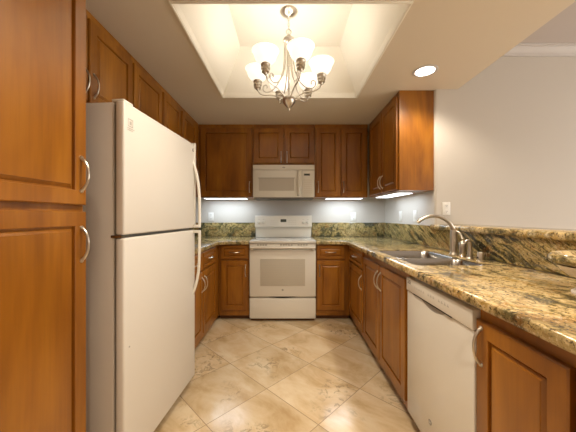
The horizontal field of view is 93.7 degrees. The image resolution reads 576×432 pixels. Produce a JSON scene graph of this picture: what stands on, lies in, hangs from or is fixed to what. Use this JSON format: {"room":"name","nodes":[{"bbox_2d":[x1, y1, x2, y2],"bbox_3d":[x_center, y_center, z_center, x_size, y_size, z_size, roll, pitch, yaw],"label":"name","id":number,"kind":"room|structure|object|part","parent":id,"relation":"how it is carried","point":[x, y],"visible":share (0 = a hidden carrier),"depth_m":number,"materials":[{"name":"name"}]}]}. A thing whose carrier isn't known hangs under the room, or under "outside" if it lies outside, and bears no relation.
{"room":"kitchen","nodes":[
{"label":"kitchen","id":0,"kind":"room"},
{"bbox_2d":[154,315,420,431],"bbox_3d":[1.335,1.225,0.610,5.730,0.050,6.420,0,0,0],"label":"floor","id":1,"kind":"structure","parent":0,"point":[318,374],"depth_m":1.92,"materials":[{"name":"tile"}]},
{"bbox_2d":[0,0,89,431],"bbox_3d":[-1.103,0.025,0.756,0.651,2.349,0.670,0,0,0],"label":"pantry cabinet","id":2,"kind":"object","parent":1,"relation":"on","point":[43,163],"visible":1,"depth_m":0.90,"materials":[{"name":"brown wood"}]},
{"bbox_3d":[-0.820,0.531,0.768,0.020,1.098,0.636,0,0,0],"label":"door","id":3,"kind":"part","parent":2,"relation":"part of","materials":[{"name":"brown wood"}]},
{"bbox_3d":[-0.820,-0.572,0.768,0.020,1.057,0.636,0,0,0],"label":"door","id":4,"kind":"part","parent":2,"relation":"part of","materials":[{"name":"brown wood"}]},
{"bbox_3d":[-0.796,0.110,1.058,0.038,0.147,0.017,0,0,0],"label":"handle","id":5,"kind":"part","parent":2,"relation":"part of","materials":[{"name":"silver metal"}]},
{"bbox_3d":[-0.796,-0.163,1.058,0.038,0.147,0.017,0,0,0],"label":"handle","id":6,"kind":"part","parent":2,"relation":"part of","materials":[{"name":"silver metal"}]},
{"bbox_2d":[83,99,200,431],"bbox_3d":[-1.003,0.344,1.557,0.753,1.712,0.741,0,0,4],"label":"refrigerator","id":7,"kind":"object","parent":1,"relation":"on","point":[140,207],"visible":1,"depth_m":1.26,"materials":[{"name":"white metal"}]},
{"bbox_3d":[-0.700,-0.209,1.534,0.040,0.582,0.738,0,0,4],"label":"door","id":8,"kind":"part","parent":7,"relation":"part of","materials":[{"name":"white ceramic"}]},
{"bbox_3d":[-0.700,0.606,1.534,0.040,1.018,0.738,0,0,4],"label":"door","id":9,"kind":"part","parent":7,"relation":"part of","materials":[{"name":"white metal"}]},
{"bbox_3d":[-0.669,-0.217,1.897,0.042,0.585,0.015,0,0,4],"label":"edge trim","id":10,"kind":"part","parent":7,"relation":"part of","materials":[{"name":"white plastic"}]},
{"bbox_3d":[-0.637,0.328,1.871,0.068,0.432,0.020,0,0,-1],"label":"handle","id":11,"kind":"part","parent":7,"relation":"part of","materials":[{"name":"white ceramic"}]},
{"bbox_3d":[-0.637,-0.159,1.871,0.069,0.449,0.021,0,0,-1],"label":"handle","id":12,"kind":"part","parent":7,"relation":"part of","materials":[{"name":"white plastic"}]},
{"bbox_2d":[195,253,205,347],"bbox_3d":[-1.087,0.764,2.257,0.681,0.872,0.452,0,0,0],"label":"base cabinet","id":13,"kind":"object","parent":1,"relation":"on","point":[199,290],"visible":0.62,"depth_m":2.38,"materials":[{"name":"brown wood"}]},
{"bbox_3d":[-0.790,0.415,2.260,0.020,0.154,0.429,0,0,0],"label":"drawer","id":14,"kind":"part","parent":13,"relation":"part of","materials":[{"name":"brown wood"}]},
{"bbox_3d":[-0.790,0.796,2.260,0.020,0.572,0.429,0,0,0],"label":"door","id":15,"kind":"part","parent":13,"relation":"part of","materials":[{"name":"brown wood"}]},
{"bbox_2d":[201,245,218,339],"bbox_3d":[-1.087,0.764,3.100,0.681,0.872,1.228,0,0,0],"label":"base cabinet","id":16,"kind":"object","parent":1,"relation":"on","point":[210,270],"visible":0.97,"depth_m":2.72,"materials":[{"name":"brown wood"}]},
{"bbox_3d":[-0.790,0.796,2.716,0.020,0.572,0.439,0,0,0],"label":"door","id":17,"kind":"part","parent":16,"relation":"part of","materials":[{"name":"brown wood"}]},
{"bbox_3d":[-0.790,0.415,2.716,0.020,0.154,0.439,0,0,0],"label":"drawer","id":18,"kind":"part","parent":16,"relation":"part of","materials":[{"name":"brown wood"}]},
{"bbox_2d":[195,237,254,253],"bbox_3d":[-0.926,0.305,2.859,0.964,0.040,1.678,0,0,0],"label":"countertop","id":19,"kind":"structure","parent":16,"relation":"on","point":[206,242],"depth_m":3.06,"materials":[{"name":"beige stone"}]},
{"bbox_2d":[219,244,249,317],"bbox_3d":[-0.622,0.764,3.388,0.349,0.872,0.661,0,0,0],"label":"base cabinet","id":20,"kind":"object","parent":1,"relation":"on","point":[234,260],"visible":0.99,"depth_m":3.09,"materials":[{"name":"brown wood"}]},
{"bbox_3d":[-0.613,0.415,3.100,0.310,0.154,0.020,0,0,0],"label":"drawer","id":21,"kind":"part","parent":20,"relation":"part of","materials":[{"name":"brown wood"}]},
{"bbox_3d":[-0.613,0.796,3.100,0.310,0.572,0.020,0,0,0],"label":"door","id":22,"kind":"part","parent":20,"relation":"part of","materials":[{"name":"brown wood"}]},
{"bbox_2d":[249,215,315,319],"bbox_3d":[-0.060,0.597,3.343,0.753,1.207,0.694,0,0,0],"label":"range","id":23,"kind":"object","parent":1,"relation":"on","point":[282,250],"visible":1,"depth_m":3.06,"materials":[{"name":"white metal"}]},
{"bbox_3d":[-0.060,0.361,3.026,0.726,0.042,0.058,0,0,0],"label":"handle","id":24,"kind":"part","parent":23,"relation":"part of","materials":[{"name":"white metal"}]},
{"bbox_2d":[249,237,315,242],"bbox_3d":[-0.060,0.294,3.333,0.753,0.026,0.575,0,0,0],"label":"cooktop","id":25,"kind":"object","parent":23,"relation":"in","point":[257,239],"depth_m":3.10,"materials":[{"name":"white metal"}]},
{"bbox_3d":[-0.060,0.343,3.074,0.749,0.063,0.028,0,0,0],"label":"vent trim","id":26,"kind":"part","parent":23,"relation":"part of","materials":[{"name":"white metal"}]},
{"bbox_3d":[-0.060,1.047,3.070,0.749,0.230,0.029,0,0,0],"label":"storage drawer","id":27,"kind":"part","parent":23,"relation":"part of","materials":[{"name":"white metal"}]},
{"bbox_3d":[-0.060,0.646,3.067,0.749,0.532,0.034,0,0,0],"label":"oven door","id":28,"kind":"part","parent":23,"relation":"part of","materials":[{"name":"white metal"}]},
{"bbox_3d":[-0.060,0.070,3.618,0.749,0.155,0.145,0,0,0],"label":"control panel","id":29,"kind":"part","parent":23,"relation":"part of","materials":[{"name":"white metal"}]},
{"bbox_2d":[315,244,348,317],"bbox_3d":[0.516,0.764,3.388,0.381,0.872,0.661,0,0,0],"label":"base cabinet","id":30,"kind":"object","parent":1,"relation":"on","point":[332,261],"visible":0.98,"depth_m":3.09,"materials":[{"name":"brown wood"}]},
{"bbox_3d":[0.490,0.415,3.100,0.316,0.154,0.020,0,0,0],"label":"drawer","id":31,"kind":"part","parent":30,"relation":"part of","materials":[{"name":"brown wood"}]},
{"bbox_3d":[0.490,0.796,3.100,0.316,0.572,0.020,0,0,0],"label":"door","id":32,"kind":"part","parent":30,"relation":"part of","materials":[{"name":"brown wood"}]},
{"bbox_2d":[349,246,364,338],"bbox_3d":[0.994,0.764,3.103,0.673,0.872,1.223,0,0,0],"label":"base cabinet","id":33,"kind":"object","parent":1,"relation":"on","point":[356,256],"visible":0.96,"depth_m":2.72,"materials":[{"name":"brown wood"}]},
{"bbox_3d":[0.700,0.796,2.783,0.020,0.572,0.555,0,0,0],"label":"door","id":34,"kind":"part","parent":33,"relation":"part of","materials":[{"name":"brown wood"}]},
{"bbox_3d":[0.700,0.415,2.783,0.020,0.154,0.555,0,0,0],"label":"drawer","id":35,"kind":"part","parent":33,"relation":"part of","materials":[{"name":"brown wood"}]},
{"bbox_2d":[312,237,575,354],"bbox_3d":[0.817,0.305,1.939,0.990,0.040,3.518,0,0,0],"label":"countertop","id":36,"kind":"structure","parent":33,"relation":"on","point":[540,304],"depth_m":1.11,"materials":[{"name":"beige stone"}]},
{"bbox_2d":[380,251,482,264],"bbox_3d":[0.955,0.386,1.910,0.424,0.192,0.704,0,0,0],"label":"sink","id":37,"kind":"object","parent":36,"relation":"in","point":[413,257],"visible":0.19,"depth_m":1.84,"materials":[{"name":"silver metal"}]},
{"bbox_3d":[0.955,0.386,2.051,0.424,0.192,0.422,0,0,0],"label":"bowl","id":38,"kind":"part","parent":37,"relation":"part of","materials":[{"name":"silver metal"}]},
{"bbox_3d":[0.955,0.366,1.699,0.424,0.152,0.282,0,0,0],"label":"bowl","id":39,"kind":"part","parent":37,"relation":"part of","materials":[{"name":"silver metal"}]},
{"bbox_2d":[416,214,462,254],"bbox_3d":[1.094,0.136,1.954,0.306,0.296,0.115,0,0,0],"label":"kitchen faucet","id":40,"kind":"object","parent":36,"relation":"on","point":[453,232],"visible":1,"depth_m":1.97,"materials":[{"name":"silver metal"}]},
{"bbox_3d":[1.086,0.056,1.980,0.290,0.136,0.033,0,0,0],"label":"spout","id":41,"kind":"part","parent":40,"relation":"part of","materials":[{"name":"silver metal"}]},
{"bbox_2d":[458,240,466,256],"bbox_3d":[1.225,0.227,1.895,0.052,0.114,0.052,0,0,0],"label":"sprayer","id":42,"kind":"object","parent":36,"relation":"on","point":[462,247],"visible":0.95,"depth_m":1.88,"materials":[{"name":"silver metal"}]},
{"bbox_2d":[464,239,473,258],"bbox_3d":[1.200,0.220,1.795,0.065,0.129,0.046,0,0,0],"label":"soap dispenser","id":43,"kind":"object","parent":36,"relation":"on","point":[469,252],"visible":1,"depth_m":1.79,"materials":[{"name":"silver metal"}]},
{"bbox_2d":[476,252,484,261],"bbox_3d":[1.210,0.255,1.695,0.048,0.060,0.048,0,0,0],"label":"air gap","id":44,"kind":"object","parent":36,"relation":"on","point":[480,255],"visible":1,"depth_m":1.68,"materials":[{"name":"silver metal"}]},
{"bbox_2d":[546,251,575,293],"bbox_3d":[1.125,0.212,0.955,0.306,0.144,0.306,0,0,0],"label":"dish","id":45,"kind":"object","parent":36,"relation":"on","point":[565,260],"visible":1,"depth_m":0.98,"materials":[{"name":"beige ceramic"}]},
{"bbox_2d":[363,254,412,408],"bbox_3d":[0.994,0.764,2.032,0.673,0.872,0.912,0,0,0],"label":"base cabinet","id":46,"kind":"object","parent":1,"relation":"on","point":[385,292],"visible":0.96,"depth_m":1.88,"materials":[{"name":"brown wood"}]},
{"bbox_3d":[0.700,0.735,2.264,0.020,0.720,0.423,0,0,0],"label":"door","id":47,"kind":"part","parent":46,"relation":"part of","materials":[{"name":"brown wood"}]},
{"bbox_3d":[0.676,0.490,2.012,0.038,0.147,0.017,0,0,0],"label":"handle","id":48,"kind":"part","parent":46,"relation":"part of","materials":[{"name":"silver metal"}]},
{"bbox_3d":[0.700,0.735,1.819,0.020,0.720,0.442,0,0,0],"label":"door","id":49,"kind":"part","parent":46,"relation":"part of","materials":[{"name":"brown wood"}]},
{"bbox_2d":[407,277,480,431],"bbox_3d":[0.985,0.766,1.275,0.611,0.868,0.556,0,0,0],"label":"dishwasher","id":50,"kind":"object","parent":1,"relation":"on","point":[442,365],"visible":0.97,"depth_m":1.21,"materials":[{"name":"white metal"}]},
{"bbox_2d":[472,310,575,431],"bbox_3d":[0.994,0.764,0.623,0.673,0.872,0.744,0,0,0],"label":"base cabinet","id":51,"kind":"object","parent":1,"relation":"on","point":[526,382],"visible":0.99,"depth_m":0.80,"materials":[{"name":"brown wood"}]},
{"bbox_3d":[0.676,0.465,0.964,0.038,0.147,0.017,0,0,0],"label":"handle","id":52,"kind":"part","parent":51,"relation":"part of","materials":[{"name":"silver metal"}]},
{"bbox_2d":[196,133,384,222],"bbox_3d":[-0.048,-0.250,3.770,2.765,2.900,0.100,0,0,0],"label":"wall","id":53,"kind":"structure","parent":0,"point":[369,209],"depth_m":3.72,"materials":[{"name":"grey paint"}]},
{"bbox_2d":[208,213,213,220],"bbox_3d":[-1.060,0.010,3.716,0.072,0.116,0.008,0,0,0],"label":"wall outlet","id":54,"kind":"object","parent":53,"relation":"attached to","point":[210,215],"visible":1,"depth_m":3.71,"materials":[{"name":"white plastic"}]},
{"bbox_2d":[189,223,255,236],"bbox_3d":[-0.927,0.187,3.709,0.964,0.194,0.020,0,0,0],"label":"backsplash","id":55,"kind":"structure","parent":53,"relation":"attached to","point":[207,229],"depth_m":3.70,"materials":[{"name":"green stone"}]},
{"bbox_2d":[199,124,253,198],"bbox_3d":[-0.778,-0.692,3.528,0.678,0.914,0.382,0,0,0],"label":"upper cabinet","id":56,"kind":"object","parent":53,"relation":"attached to","point":[225,150],"visible":0.99,"depth_m":3.37,"materials":[{"name":"brown wood"}]},
{"bbox_2d":[203,197,247,198],"bbox_3d":[-0.800,-0.227,3.500,0.540,0.015,0.180,0,0,0],"label":"light","id":57,"kind":"object","parent":56,"relation":"attached to","point":[203,197],"visible":0.99,"depth_m":3.42,"materials":[{"name":"white plastic"}]},
{"bbox_2d":[204,198,245,198],"bbox_3d":[-0.800,-0.221,3.500,0.524,0.003,0.164,0,0,0],"label":"diffuser","id":58,"kind":"object","parent":57,"relation":"attached to","point":[204,198],"depth_m":3.42,"materials":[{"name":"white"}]},
{"bbox_2d":[253,124,313,164],"bbox_3d":[-0.052,-0.897,3.528,0.768,0.504,0.382,0,0,0],"label":"upper cabinet","id":59,"kind":"object","parent":53,"relation":"attached to","point":[273,144],"visible":1,"depth_m":3.37,"materials":[{"name":"brown wood"}]},
{"bbox_3d":[-0.244,-0.880,3.380,0.372,0.440,0.020,0,0,0],"label":"door","id":60,"kind":"part","parent":59,"relation":"part of","materials":[{"name":"brown wood"}]},
{"bbox_2d":[253,165,314,199],"bbox_3d":[-0.053,-0.422,3.498,0.758,0.416,0.442,0,0,0],"label":"microwave","id":61,"kind":"object","parent":59,"relation":"attached to","point":[270,182],"visible":1,"depth_m":3.32,"materials":[{"name":"white plastic"}]},
{"bbox_3d":[-0.132,-0.398,3.327,0.601,0.331,0.022,0,0,0],"label":"door","id":62,"kind":"part","parent":61,"relation":"part of","materials":[{"name":"white plastic"}]},
{"bbox_3d":[-0.053,-0.598,3.327,0.758,0.063,0.022,0,0,0],"label":"vent panel","id":63,"kind":"part","parent":61,"relation":"part of","materials":[{"name":"white plastic"}]},
{"bbox_3d":[0.132,-0.400,3.301,0.022,0.303,0.046,0,0,0],"label":"handle","id":64,"kind":"part","parent":61,"relation":"part of","materials":[{"name":"white plastic"}]},
{"bbox_3d":[0.248,-0.398,3.327,0.155,0.331,0.022,0,0,0],"label":"control panel","id":65,"kind":"part","parent":61,"relation":"part of","materials":[{"name":"white plastic"}]},
{"bbox_3d":[0.143,-0.880,3.380,0.366,0.440,0.020,0,0,0],"label":"door","id":66,"kind":"part","parent":59,"relation":"part of","materials":[{"name":"brown wood"}]},
{"bbox_2d":[314,124,366,198],"bbox_3d":[0.666,-0.692,3.528,0.662,0.914,0.382,0,0,0],"label":"upper cabinet","id":67,"kind":"object","parent":53,"relation":"attached to","point":[340,150],"visible":0.99,"depth_m":3.37,"materials":[{"name":"brown wood"}]},
{"bbox_3d":[0.501,-0.673,3.380,0.302,0.853,0.020,0,0,0],"label":"door","id":68,"kind":"part","parent":67,"relation":"part of","materials":[{"name":"brown wood"}]},
{"bbox_2d":[325,197,362,198],"bbox_3d":[0.720,-0.227,3.500,0.460,0.015,0.180,0,0,0],"label":"light","id":69,"kind":"object","parent":67,"relation":"attached to","point":[327,197],"visible":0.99,"depth_m":3.42,"materials":[{"name":"white plastic"}]},
{"bbox_2d":[327,198,361,198],"bbox_3d":[0.720,-0.221,3.500,0.444,0.003,0.164,0,0,0],"label":"diffuser","id":70,"kind":"object","parent":69,"relation":"attached to","point":[327,198],"depth_m":3.42,"materials":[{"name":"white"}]},
{"bbox_3d":[0.822,-0.673,3.380,0.316,0.853,0.020,0,0,0],"label":"door","id":71,"kind":"part","parent":67,"relation":"part of","materials":[{"name":"brown wood"}]},
{"bbox_2d":[311,223,383,236],"bbox_3d":[0.818,0.187,3.709,0.990,0.194,0.020,0,0,0],"label":"backsplash","id":72,"kind":"structure","parent":53,"relation":"attached to","point":[317,229],"depth_m":3.70,"materials":[{"name":"green stone"}]},
{"bbox_2d":[351,213,355,220],"bbox_3d":[0.900,0.010,3.716,0.072,0.116,0.008,0,0,0],"label":"wall outlet","id":73,"kind":"object","parent":53,"relation":"attached to","point":[353,215],"visible":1,"depth_m":3.71,"materials":[{"name":"white plastic"}]},
{"bbox_2d":[86,0,575,132],"bbox_3d":[0.055,-1.334,0.560,2.970,0.372,6.320,0,0,0],"label":"ceiling","id":74,"kind":"structure","parent":0,"point":[463,38],"depth_m":2.03,"materials":[{"name":"beige paint"}]},
{"bbox_2d":[245,5,333,110],"bbox_3d":[0.006,-1.149,2.000,0.655,0.742,0.638,0,0,0],"label":"chandelier","id":75,"kind":"object","parent":74,"relation":"hanging from","point":[300,50],"visible":1,"depth_m":1.95,"materials":[{"name":"white glass"}]},
{"bbox_3d":[-0.230,-1.071,2.046,0.184,0.084,0.184,0,0,0],"label":"lamp shade","id":76,"kind":"part","parent":75,"relation":"part of","materials":[{"name":"white glass"}]},
{"bbox_3d":[-0.151,-1.071,1.819,0.184,0.084,0.184,0,0,0],"label":"lamp shade","id":77,"kind":"part","parent":75,"relation":"part of","materials":[{"name":"white glass"}]},
{"bbox_3d":[-0.130,-0.909,2.026,0.211,0.106,0.009,0,0,11],"label":"arm","id":78,"kind":"part","parent":75,"relation":"part of","materials":[{"name":"silver metal"}]},
{"bbox_3d":[-0.106,-1.109,2.022,0.176,0.366,0.008,0,0,11],"label":"scroll rod","id":79,"kind":"part","parent":75,"relation":"part of","materials":[{"name":"silver metal"}]},
{"bbox_3d":[-0.085,-0.909,1.895,0.009,0.106,0.211,0,0,41],"label":"arm","id":80,"kind":"part","parent":75,"relation":"part of","materials":[{"name":"silver metal"}]},
{"bbox_3d":[-0.069,-1.109,1.914,0.008,0.367,0.176,0,0,41],"label":"scroll rod","id":81,"kind":"part","parent":75,"relation":"part of","materials":[{"name":"silver metal"}]},
{"bbox_3d":[-0.072,-1.071,2.227,0.184,0.084,0.184,0,0,0],"label":"lamp shade","id":82,"kind":"part","parent":75,"relation":"part of","materials":[{"name":"white glass"}]},
{"bbox_3d":[-0.031,-1.109,2.108,0.008,0.366,0.176,0,0,-19],"label":"scroll rod","id":83,"kind":"part","parent":75,"relation":"part of","materials":[{"name":"silver metal"}]},
{"bbox_3d":[0.006,-1.315,2.000,0.090,0.066,0.090,0,0,0],"label":"crown","id":84,"kind":"part","parent":75,"relation":"part of","materials":[{"name":"silver metal"}]},
{"bbox_3d":[0.006,-0.830,2.000,0.100,0.111,0.100,0,0,0],"label":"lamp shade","id":85,"kind":"part","parent":75,"relation":"part of","materials":[{"name":"silver metal"}]},
{"bbox_3d":[0.006,-1.083,2.000,0.020,0.405,0.020,0,0,0],"label":"stem","id":86,"kind":"part","parent":75,"relation":"part of","materials":[{"name":"silver metal"}]},
{"bbox_3d":[0.043,-1.109,1.892,0.008,0.366,0.176,0,0,-19],"label":"scroll rod","id":87,"kind":"part","parent":75,"relation":"part of","materials":[{"name":"silver metal"}]},
{"bbox_3d":[0.051,-0.909,1.869,0.009,0.106,0.211,0,0,-19],"label":"arm","id":88,"kind":"part","parent":75,"relation":"part of","materials":[{"name":"silver metal"}]},
{"bbox_3d":[0.081,-1.109,2.086,0.008,0.367,0.176,0,0,41],"label":"scroll rod","id":89,"kind":"part","parent":75,"relation":"part of","materials":[{"name":"silver metal"}]},
{"bbox_3d":[0.084,-1.071,1.773,0.184,0.084,0.184,0,0,0],"label":"lamp shade","id":90,"kind":"part","parent":75,"relation":"part of","materials":[{"name":"white glass"}]},
{"bbox_3d":[0.118,-1.109,1.978,0.176,0.366,0.008,0,0,11],"label":"scroll rod","id":91,"kind":"part","parent":75,"relation":"part of","materials":[{"name":"silver metal"}]},
{"bbox_3d":[0.163,-1.071,2.181,0.184,0.084,0.184,0,0,0],"label":"lamp shade","id":92,"kind":"part","parent":75,"relation":"part of","materials":[{"name":"white glass"}]},
{"bbox_3d":[0.142,-0.909,1.974,0.211,0.106,0.009,0,0,11],"label":"arm","id":93,"kind":"part","parent":75,"relation":"part of","materials":[{"name":"silver metal"}]},
{"bbox_3d":[0.242,-1.071,1.954,0.184,0.084,0.184,0,0,0],"label":"lamp shade","id":94,"kind":"part","parent":75,"relation":"part of","materials":[{"name":"white glass"}]},
{"bbox_2d":[169,1,412,97],"bbox_3d":[0.017,-1.147,2.030,1.309,0.014,1.176,0,0,0],"label":"trim","id":95,"kind":"structure","parent":74,"relation":"attached to","point":[171,3],"depth_m":1.45,"materials":[{"name":"beige paint"}]},
{"bbox_2d":[412,64,438,76],"bbox_3d":[1.086,-1.147,2.140,0.188,0.006,0.188,0,0,0],"label":"recessed light","id":96,"kind":"object","parent":74,"relation":"in","point":[425,70],"visible":1,"depth_m":2.13,"materials":[{"name":"white glass"}]},
{"bbox_2d":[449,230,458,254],"bbox_3d":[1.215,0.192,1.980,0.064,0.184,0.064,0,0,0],"label":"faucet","id":97,"kind":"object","parent":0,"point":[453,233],"depth_m":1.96,"materials":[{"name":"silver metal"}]},
{"bbox_2d":[385,57,575,247],"bbox_3d":[2.768,-0.250,3.135,2.865,2.900,1.370,0,0,0],"label":"wall","id":98,"kind":"structure","parent":0,"point":[505,139],"depth_m":2.45,"materials":[{"name":"grey paint"}]},
{"bbox_2d":[399,211,401,220],"bbox_3d":[1.330,0.000,3.200,0.008,0.116,0.072,0,0,0],"label":"wall switch","id":99,"kind":"object","parent":98,"relation":"attached to","point":[400,212],"visible":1,"depth_m":3.18,"materials":[{"name":"white plastic"}]},
{"bbox_2d":[369,90,433,196],"bbox_3d":[1.151,-0.692,2.929,0.367,0.914,0.917,0,0,0],"label":"upper cabinet","id":100,"kind":"object","parent":98,"relation":"attached to","point":[401,136],"visible":1,"depth_m":2.47,"materials":[{"name":"brown wood"}]},
{"bbox_3d":[1.010,-0.673,3.092,0.020,0.853,0.385,0,0,0],"label":"door","id":101,"kind":"part","parent":100,"relation":"part of","materials":[{"name":"brown wood"}]},
{"bbox_3d":[1.010,-0.673,2.692,0.020,0.853,0.385,0,0,0],"label":"door","id":102,"kind":"part","parent":100,"relation":"part of","materials":[{"name":"brown wood"}]},
{"bbox_2d":[375,192,413,197],"bbox_3d":[1.140,-0.227,2.950,0.160,0.015,0.660,0,0,0],"label":"light","id":103,"kind":"object","parent":100,"relation":"attached to","point":[394,194],"visible":0.87,"depth_m":2.82,"materials":[{"name":"white plastic"}]},
{"bbox_2d":[413,210,416,221],"bbox_3d":[1.330,0.000,2.830,0.008,0.116,0.072,0,0,0],"label":"wall switch","id":104,"kind":"object","parent":98,"relation":"attached to","point":[414,211],"visible":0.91,"depth_m":2.81,"materials":[{"name":"white plastic"}]},
{"bbox_2d":[442,202,449,214],"bbox_3d":[1.435,-0.068,2.446,0.072,0.116,0.008,0,0,0],"label":"wall outlet","id":105,"kind":"object","parent":98,"relation":"attached to","point":[445,205],"visible":1,"depth_m":2.44,"materials":[{"name":"white plastic"}]},
{"bbox_2d":[502,43,575,56],"bbox_3d":[2.870,-1.482,2.409,2.660,0.074,0.080,0,0,0],"label":"trim","id":106,"kind":"structure","parent":98,"relation":"attached to","point":[522,49],"depth_m":2.41,"materials":[{"name":"grey paint"}]},
{"bbox_2d":[436,248,575,278],"bbox_3d":[1.395,0.658,1.300,0.120,1.083,2.299,0,0,0],"label":"wall","id":107,"kind":"structure","parent":0,"point":[436,248],"depth_m":1.50,"materials":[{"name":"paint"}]},
{"bbox_2d":[384,223,575,277],"bbox_3d":[1.325,0.187,1.950,0.020,0.194,3.540,0,0,0],"label":"backsplash","id":108,"kind":"structure","parent":107,"relation":"attached to","point":[526,252],"depth_m":1.69,"materials":[{"name":"stone"}]},
{"bbox_2d":[430,224,575,241],"bbox_3d":[1.452,0.096,1.284,0.337,0.042,2.328,0,0,0],"label":"bar ledge","id":109,"kind":"object","parent":107,"relation":"on","point":[529,232],"visible":0.98,"depth_m":1.56,"materials":[{"name":"beige stone"}]},
{"bbox_2d":[520,1,575,42],"bbox_3d":[2.870,-1.545,-0.075,2.660,0.050,5.050,0,0,0],"label":"ceiling","id":110,"kind":"structure","parent":0,"point":[561,28],"depth_m":2.21,"materials":[{"name":"grey paint"}]},
{"bbox_3d":[-1.480,-0.250,0.610,0.100,2.900,6.420,0,0,0],"label":"wall","id":111,"kind":"structure","parent":0,"visible":0},
{"bbox_2d":[86,9,132,103],"bbox_3d":[-1.248,-0.884,1.510,0.361,0.529,0.830,0,0,0],"label":"upper cabinet","id":112,"kind":"object","parent":111,"relation":"attached to","point":[109,66],"visible":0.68,"depth_m":1.63,"materials":[{"name":"brown wood"}]},
{"bbox_3d":[-1.110,-0.866,1.296,0.020,0.468,0.380,0,0,0],"label":"door","id":113,"kind":"part","parent":112,"relation":"part of","materials":[{"name":"brown wood"}]},
{"bbox_3d":[-1.086,-0.735,1.458,0.038,0.147,0.017,0,0,0],"label":"handle","id":114,"kind":"part","parent":112,"relation":"part of","materials":[{"name":"silver metal"}]},
{"bbox_3d":[-1.086,-0.735,1.530,0.038,0.147,0.017,0,0,0],"label":"handle","id":115,"kind":"part","parent":112,"relation":"part of","materials":[{"name":"silver metal"}]},
{"bbox_2d":[131,55,161,123],"bbox_3d":[-1.248,-0.884,2.152,0.361,0.529,0.449,0,0,0],"label":"upper cabinet","id":116,"kind":"object","parent":111,"relation":"attached to","point":[147,92],"visible":0.12,"depth_m":2.10,"materials":[{"name":"brown wood"}]},
{"bbox_2d":[161,86,198,196],"bbox_3d":[-1.248,-0.692,2.882,0.361,0.914,1.004,0,0,0],"label":"upper cabinet","id":117,"kind":"object","parent":111,"relation":"attached to","point":[175,118],"visible":0.09,"depth_m":2.74,"materials":[{"name":"brown wood"}]},
{"bbox_3d":[-1.110,-0.673,2.583,0.020,0.853,0.375,0,0,0],"label":"door","id":118,"kind":"part","parent":117,"relation":"part of","materials":[{"name":"brown wood"}]},
{"bbox_3d":[-1.110,-0.673,3.035,0.020,0.853,0.421,0,0,0],"label":"door","id":119,"kind":"part","parent":117,"relation":"part of","materials":[{"name":"brown wood"}]}
]}

